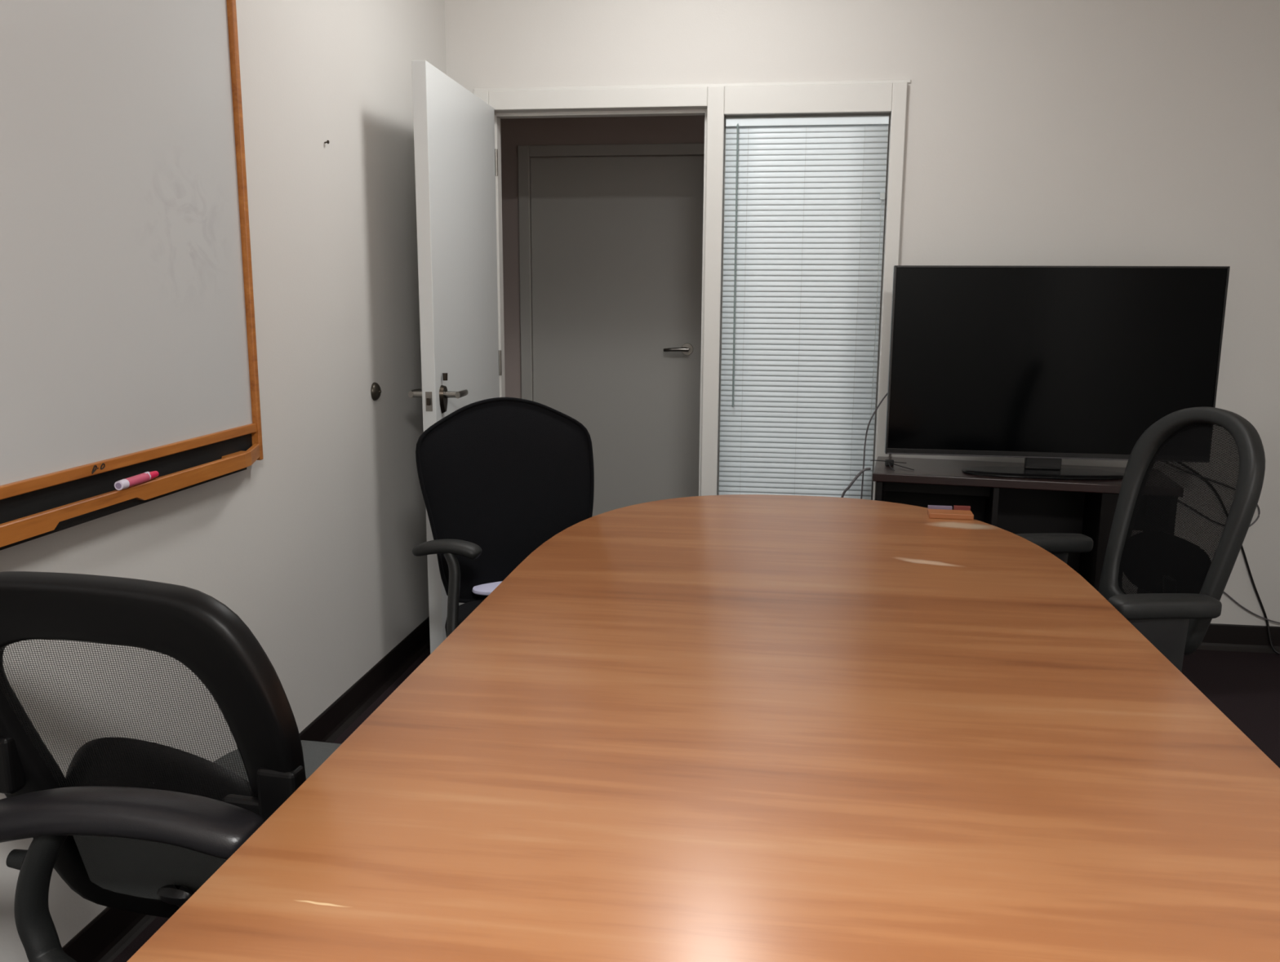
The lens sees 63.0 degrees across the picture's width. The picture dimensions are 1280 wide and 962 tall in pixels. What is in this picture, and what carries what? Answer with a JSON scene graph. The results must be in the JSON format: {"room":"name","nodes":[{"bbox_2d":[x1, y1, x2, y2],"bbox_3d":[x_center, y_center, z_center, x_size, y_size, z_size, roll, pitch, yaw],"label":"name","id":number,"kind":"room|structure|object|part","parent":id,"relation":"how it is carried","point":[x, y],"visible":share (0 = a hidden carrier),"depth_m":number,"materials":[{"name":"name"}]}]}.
{"room":"meeting room","nodes":[
{"label":"meeting room","id":0,"kind":"room"},
{"bbox_2d":[0,0,446,961],"bbox_3d":[-1.214,-0.285,1.349,0.120,2.740,6.030,2,10,8],"label":"wall","id":1,"kind":"structure","parent":0,"point":[310,544],"depth_m":2.94,"materials":[{"name":"white paint"}]},
{"bbox_2d":[0,0,263,551],"bbox_3d":[-1.112,-0.490,1.331,0.074,1.328,2.445,2,10,8],"label":"whiteboard","id":2,"kind":"object","parent":1,"relation":"attached to","point":[128,337],"visible":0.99,"depth_m":2.06,"materials":[{"name":"white plastic"}]},
{"bbox_3d":[-1.140,0.081,1.438,0.025,0.022,2.415,2,10,8],"label":"frame rail","id":3,"kind":"part","parent":2,"relation":"part of","materials":[{"name":"brown wood"}]},
{"bbox_2d":[0,433,260,551],"bbox_3d":[-1.116,0.128,1.443,0.074,0.072,2.415,2,10,8],"label":"tray","id":4,"kind":"object","parent":2,"relation":"on","point":[33,511],"depth_m":2.04,"materials":[{"name":"brown wood"}]},
{"bbox_2d":[114,471,159,490],"bbox_3d":[-0.994,-0.003,2.066,0.019,0.020,0.133,1,10,5],"label":"marker","id":5,"kind":"object","parent":2,"relation":"on","point":[126,483],"visible":1,"depth_m":2.05,"materials":[{"name":"red"}]},
{"bbox_2d":[62,616,430,961],"bbox_3d":[-1.152,1.016,1.577,0.022,0.100,5.790,2,10,8],"label":"baseboard","id":6,"kind":"structure","parent":1,"relation":"attached to","point":[108,935],"depth_m":3.14,"materials":[{"name":"black plastic"}]},
{"bbox_2d":[370,382,381,400],"bbox_3d":[-0.859,-0.293,3.413,0.023,0.060,0.060,2,10,8],"label":"door stop","id":7,"kind":"object","parent":1,"relation":"attached to","point":[375,391],"visible":1,"depth_m":3.40,"materials":[{"name":"grey rubber"}]},
{"bbox_2d":[500,115,704,401],"bbox_3d":[0.774,-0.897,5.423,6.400,2.500,0.100,2,10,8],"label":"wall","id":8,"kind":"structure","parent":0,"point":[514,132],"depth_m":5.40,"materials":[{"name":"beige paint"}]},
{"bbox_2d":[517,143,704,516],"bbox_3d":[-0.128,-0.700,5.509,1.029,2.070,0.094,2,10,8],"label":"door","id":9,"kind":"structure","parent":8,"relation":"in","point":[612,247],"depth_m":5.49,"materials":[{"name":"grey paint"}]},
{"bbox_3d":[-0.127,-0.702,5.521,1.029,2.070,0.030,2,10,8],"label":"frame","id":10,"kind":"part","parent":9,"relation":"part of","materials":[{"name":"grey paint"}]},
{"bbox_3d":[0.200,-0.687,5.448,0.152,0.064,0.062,2,10,8],"label":"handle","id":11,"kind":"part","parent":9,"relation":"part of","materials":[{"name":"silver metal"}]},
{"bbox_2d":[111,647,1279,961],"bbox_3d":[0.608,1.045,2.028,3.985,0.100,7.750,2,10,8],"label":"floor","id":12,"kind":"structure","parent":0,"point":[1245,686],"depth_m":3.56,"materials":[{"name":"carpet"}]},
{"bbox_2d":[0,786,264,961],"bbox_3d":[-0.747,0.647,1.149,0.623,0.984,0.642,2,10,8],"label":"armrest","id":13,"kind":"object","parent":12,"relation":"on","point":[211,827],"visible":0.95,"depth_m":1.37,"materials":[{"name":"black plastic"}]},
{"bbox_3d":[-0.855,0.524,1.442,0.027,0.028,0.028,2,10,8],"label":"adjust knob","id":14,"kind":"part","parent":13,"relation":"part of","materials":[{"name":"black plastic"}]},
{"bbox_2d":[0,571,341,918],"bbox_3d":[-0.654,0.542,1.804,0.574,0.956,0.730,3,11,13],"label":"office chair","id":15,"kind":"object","parent":12,"relation":"on","point":[270,762],"visible":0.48,"depth_m":1.46,"materials":[{"name":"black plastic"}]},
{"bbox_3d":[-0.729,0.429,1.542,0.397,0.473,0.140,3,11,13],"label":"panel","id":16,"kind":"part","parent":15,"relation":"part of","materials":[{"name":"black fabric"}]},
{"bbox_3d":[-0.705,0.594,1.598,0.330,0.143,0.062,3,11,13],"label":"panel","id":17,"kind":"part","parent":15,"relation":"part of","materials":[{"name":"plastic"}]},
{"bbox_3d":[-0.635,0.589,1.903,0.450,0.072,0.430,3,11,13],"label":"seat","id":18,"kind":"part","parent":15,"relation":"part of","materials":[{"name":"grey fabric"}]},
{"bbox_2d":[412,397,594,637],"bbox_3d":[-0.263,0.326,2.760,0.636,1.040,0.648,-4,11,-25],"label":"office chair","id":19,"kind":"object","parent":12,"relation":"on","point":[500,477],"visible":0.52,"depth_m":2.92,"materials":[{"name":"black fabric"}]},
{"bbox_3d":[-0.252,0.391,2.749,0.480,0.087,0.470,-4,11,-25],"label":"seat","id":20,"kind":"part","parent":19,"relation":"part of","materials":[{"name":"black fabric"}]},
{"bbox_2d":[471,581,502,595],"bbox_3d":[-0.381,0.290,2.946,0.130,0.014,0.214,7,12,31],"label":"folded cloth","id":21,"kind":"object","parent":19,"relation":"on","point":[486,589],"visible":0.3,"depth_m":2.88,"materials":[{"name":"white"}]},
{"bbox_2d":[126,494,1279,961],"bbox_3d":[0.201,0.736,1.373,1.220,0.740,3.710,2,10,8],"label":"conference table","id":22,"kind":"object","parent":12,"relation":"on","point":[725,728],"visible":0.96,"depth_m":1.29,"materials":[{"name":"brown wood"}]},
{"bbox_2d":[927,505,973,519],"bbox_3d":[0.841,0.084,2.831,0.115,0.024,0.072,2,11,10],"label":"box","id":23,"kind":"object","parent":22,"relation":"on","point":[960,513],"visible":1,"depth_m":2.82,"materials":[{"name":"brown"}]},
{"bbox_2d":[872,456,1182,594],"bbox_3d":[1.326,0.320,3.732,0.980,0.722,0.385,3,11,15],"label":"tv stand","id":24,"kind":"object","parent":12,"relation":"on","point":[1087,508],"visible":0.3,"depth_m":3.73,"materials":[{"name":"brown wood"}]},
{"bbox_2d":[840,467,871,497],"bbox_3d":[0.734,0.301,3.757,0.156,0.718,0.042,6,12,28],"label":"cable","id":25,"kind":"object","parent":24,"relation":"hanging from","point":[861,472],"visible":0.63,"depth_m":3.68,"materials":[{"name":"grey plastic"}]},
{"bbox_3d":[0.875,0.310,3.855,0.022,0.692,0.361,3,11,15],"label":"panel","id":26,"kind":"part","parent":24,"relation":"part of","materials":[{"name":"black laminate"}]},
{"bbox_2d":[870,459,914,471],"bbox_3d":[0.897,-0.056,3.706,0.131,0.022,0.130,0,10,-3],"label":"clip","id":27,"kind":"object","parent":24,"relation":"on","point":[890,463],"visible":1,"depth_m":3.75,"materials":[{"name":"black plastic"}]},
{"bbox_3d":[1.106,0.242,3.956,0.365,0.592,0.015,3,11,15],"label":"panel","id":28,"kind":"part","parent":24,"relation":"part of","materials":[{"name":"black laminate"}]},
{"bbox_3d":[1.249,0.330,3.756,0.020,0.692,0.361,3,11,15],"label":"panel","id":29,"kind":"part","parent":24,"relation":"part of","materials":[{"name":"black laminate"}]},
{"bbox_3d":[1.457,0.261,3.864,0.319,0.592,0.015,3,11,15],"label":"panel","id":30,"kind":"part","parent":24,"relation":"part of","materials":[{"name":"black laminate"}]},
{"bbox_2d":[884,265,1230,479],"bbox_3d":[1.395,-0.370,3.536,1.072,0.705,0.200,2,10,8],"label":"television","id":31,"kind":"object","parent":24,"relation":"on","point":[1043,366],"visible":0.85,"depth_m":3.55,"materials":[{"name":"black plastic"}]},
{"bbox_2d":[860,393,887,499],"bbox_3d":[0.837,0.145,3.859,0.039,0.990,0.208,-3,11,-16],"label":"cable","id":32,"kind":"object","parent":31,"relation":"hanging from","point":[886,395],"visible":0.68,"depth_m":3.81,"materials":[{"name":"grey plastic"}]},
{"bbox_3d":[1.597,0.349,3.665,0.060,0.692,0.361,3,11,15],"label":"panel","id":33,"kind":"part","parent":24,"relation":"part of","materials":[{"name":"black laminate"}]},
{"bbox_3d":[1.741,0.079,3.753,0.145,0.192,0.015,3,11,15],"label":"panel","id":34,"kind":"part","parent":24,"relation":"part of","materials":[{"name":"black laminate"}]},
{"bbox_3d":[1.777,0.359,3.618,0.022,0.692,0.361,3,11,15],"label":"panel","id":35,"kind":"part","parent":24,"relation":"part of","materials":[{"name":"black laminate"}]},
{"bbox_2d":[1014,407,1265,672],"bbox_3d":[1.104,0.340,2.673,0.704,1.059,0.672,0,10,-3],"label":"office chair","id":36,"kind":"object","parent":12,"relation":"on","point":[1188,587],"visible":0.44,"depth_m":2.61,"materials":[{"name":"black plastic"}]},
{"bbox_3d":[1.373,0.098,2.643,0.119,0.494,0.420,0,10,-3],"label":"panel","id":37,"kind":"part","parent":36,"relation":"part of","materials":[{"name":"black fabric"}]},
{"bbox_3d":[1.369,0.108,2.645,0.175,0.590,0.530,0,10,-3],"label":"frame","id":38,"kind":"part","parent":36,"relation":"part of","materials":[{"name":"black plastic"}]},
{"bbox_2d":[444,0,1279,626],"bbox_3d":[0.934,-0.756,3.989,3.385,2.740,0.120,2,10,8],"label":"wall","id":39,"kind":"structure","parent":0,"point":[1038,132],"depth_m":3.78,"materials":[{"name":"white paint"}]},
{"bbox_2d":[408,60,502,654],"bbox_3d":[-0.632,-0.362,3.757,0.181,2.008,0.867,1,10,6],"label":"door","id":40,"kind":"structure","parent":39,"relation":"in","point":[456,157],"depth_m":3.49,"materials":[{"name":"white paint"}]},
{"bbox_3d":[-0.726,-0.295,3.474,0.056,0.023,0.140,1,10,6],"label":"lever","id":41,"kind":"part","parent":40,"relation":"part of","materials":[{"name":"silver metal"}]},
{"bbox_3d":[-0.677,-0.255,3.348,0.022,0.063,0.002,1,10,6],"label":"latch plate","id":42,"kind":"part","parent":40,"relation":"part of","materials":[{"name":"silver metal"}]},
{"bbox_3d":[-0.641,-0.267,3.412,0.012,0.093,0.062,1,10,6],"label":"handle","id":43,"kind":"part","parent":40,"relation":"part of","materials":[{"name":"silver metal"}]},
{"bbox_3d":[-0.602,-0.292,3.461,0.056,0.023,0.140,1,10,6],"label":"lever","id":44,"kind":"part","parent":40,"relation":"part of","materials":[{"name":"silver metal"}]},
{"bbox_2d":[473,80,911,500],"bbox_3d":[0.175,-0.463,4.151,1.637,2.097,0.156,2,10,8],"label":"trim","id":45,"kind":"structure","parent":39,"relation":"attached to","point":[719,101],"depth_m":3.94,"materials":[{"name":"white paint"}]},
{"bbox_2d":[717,115,889,500],"bbox_3d":[0.621,-0.444,4.093,0.610,1.885,0.016,2,10,8],"label":"window","id":46,"kind":"structure","parent":39,"relation":"in","point":[854,115],"depth_m":4.00,"materials":[{"name":"clear glass"}]},
{"bbox_2d":[718,115,888,500],"bbox_3d":[0.614,-0.431,4.046,0.598,1.869,0.038,2,10,8],"label":"blind","id":47,"kind":"object","parent":46,"relation":"attached to","point":[804,206],"visible":0.8,"depth_m":4.00,"materials":[{"name":"white plastic"}]},
{"bbox_3d":[0.401,-0.428,4.073,0.001,1.830,0.001,2,10,8],"label":"ladder cord","id":48,"kind":"part","parent":47,"relation":"part of","materials":[{"name":"white fabric"}]},
{"bbox_3d":[0.613,-0.422,4.043,0.001,1.830,0.001,2,10,8],"label":"ladder cord","id":49,"kind":"part","parent":47,"relation":"part of","materials":[{"name":"white fabric"}]},
{"bbox_3d":[0.825,-0.415,4.014,0.001,1.830,0.001,2,10,8],"label":"ladder cord","id":50,"kind":"part","parent":47,"relation":"part of","materials":[{"name":"white fabric"}]},
{"bbox_3d":[0.896,-0.648,3.956,0.005,0.840,0.002,2,10,8],"label":"lift cord","id":51,"kind":"part","parent":47,"relation":"part of","materials":[{"name":"white fabric"}]},
{"bbox_2d":[1165,462,1260,527],"bbox_3d":[2.054,0.013,3.895,0.509,0.331,0.024,1,10,6],"label":"cable","id":52,"kind":"object","parent":39,"relation":"attached to","point":[1259,510],"visible":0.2,"depth_m":3.88,"materials":[{"name":"grey plastic"}]},
{"bbox_2d":[1179,462,1279,654],"bbox_3d":[2.132,0.248,3.913,0.574,0.801,0.039,2,10,8],"label":"cable","id":53,"kind":"object","parent":39,"relation":"attached to","point":[1242,548],"visible":0.6,"depth_m":3.93,"materials":[{"name":"black plastic"}]},
{"bbox_2d":[1196,623,1279,653],"bbox_3d":[1.775,0.582,4.039,1.650,0.100,0.022,2,10,8],"label":"baseboard","id":54,"kind":"structure","parent":39,"relation":"attached to","point":[1218,637],"depth_m":3.97,"materials":[{"name":"black plastic"}]},
{"bbox_2d":[1223,591,1279,624],"bbox_3d":[2.220,0.375,3.926,0.652,0.351,0.026,2,10,8],"label":"cable","id":55,"kind":"object","parent":39,"relation":"attached to","point":[1224,593],"visible":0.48,"depth_m":3.94,"materials":[{"name":"grey plastic"}]}
]}

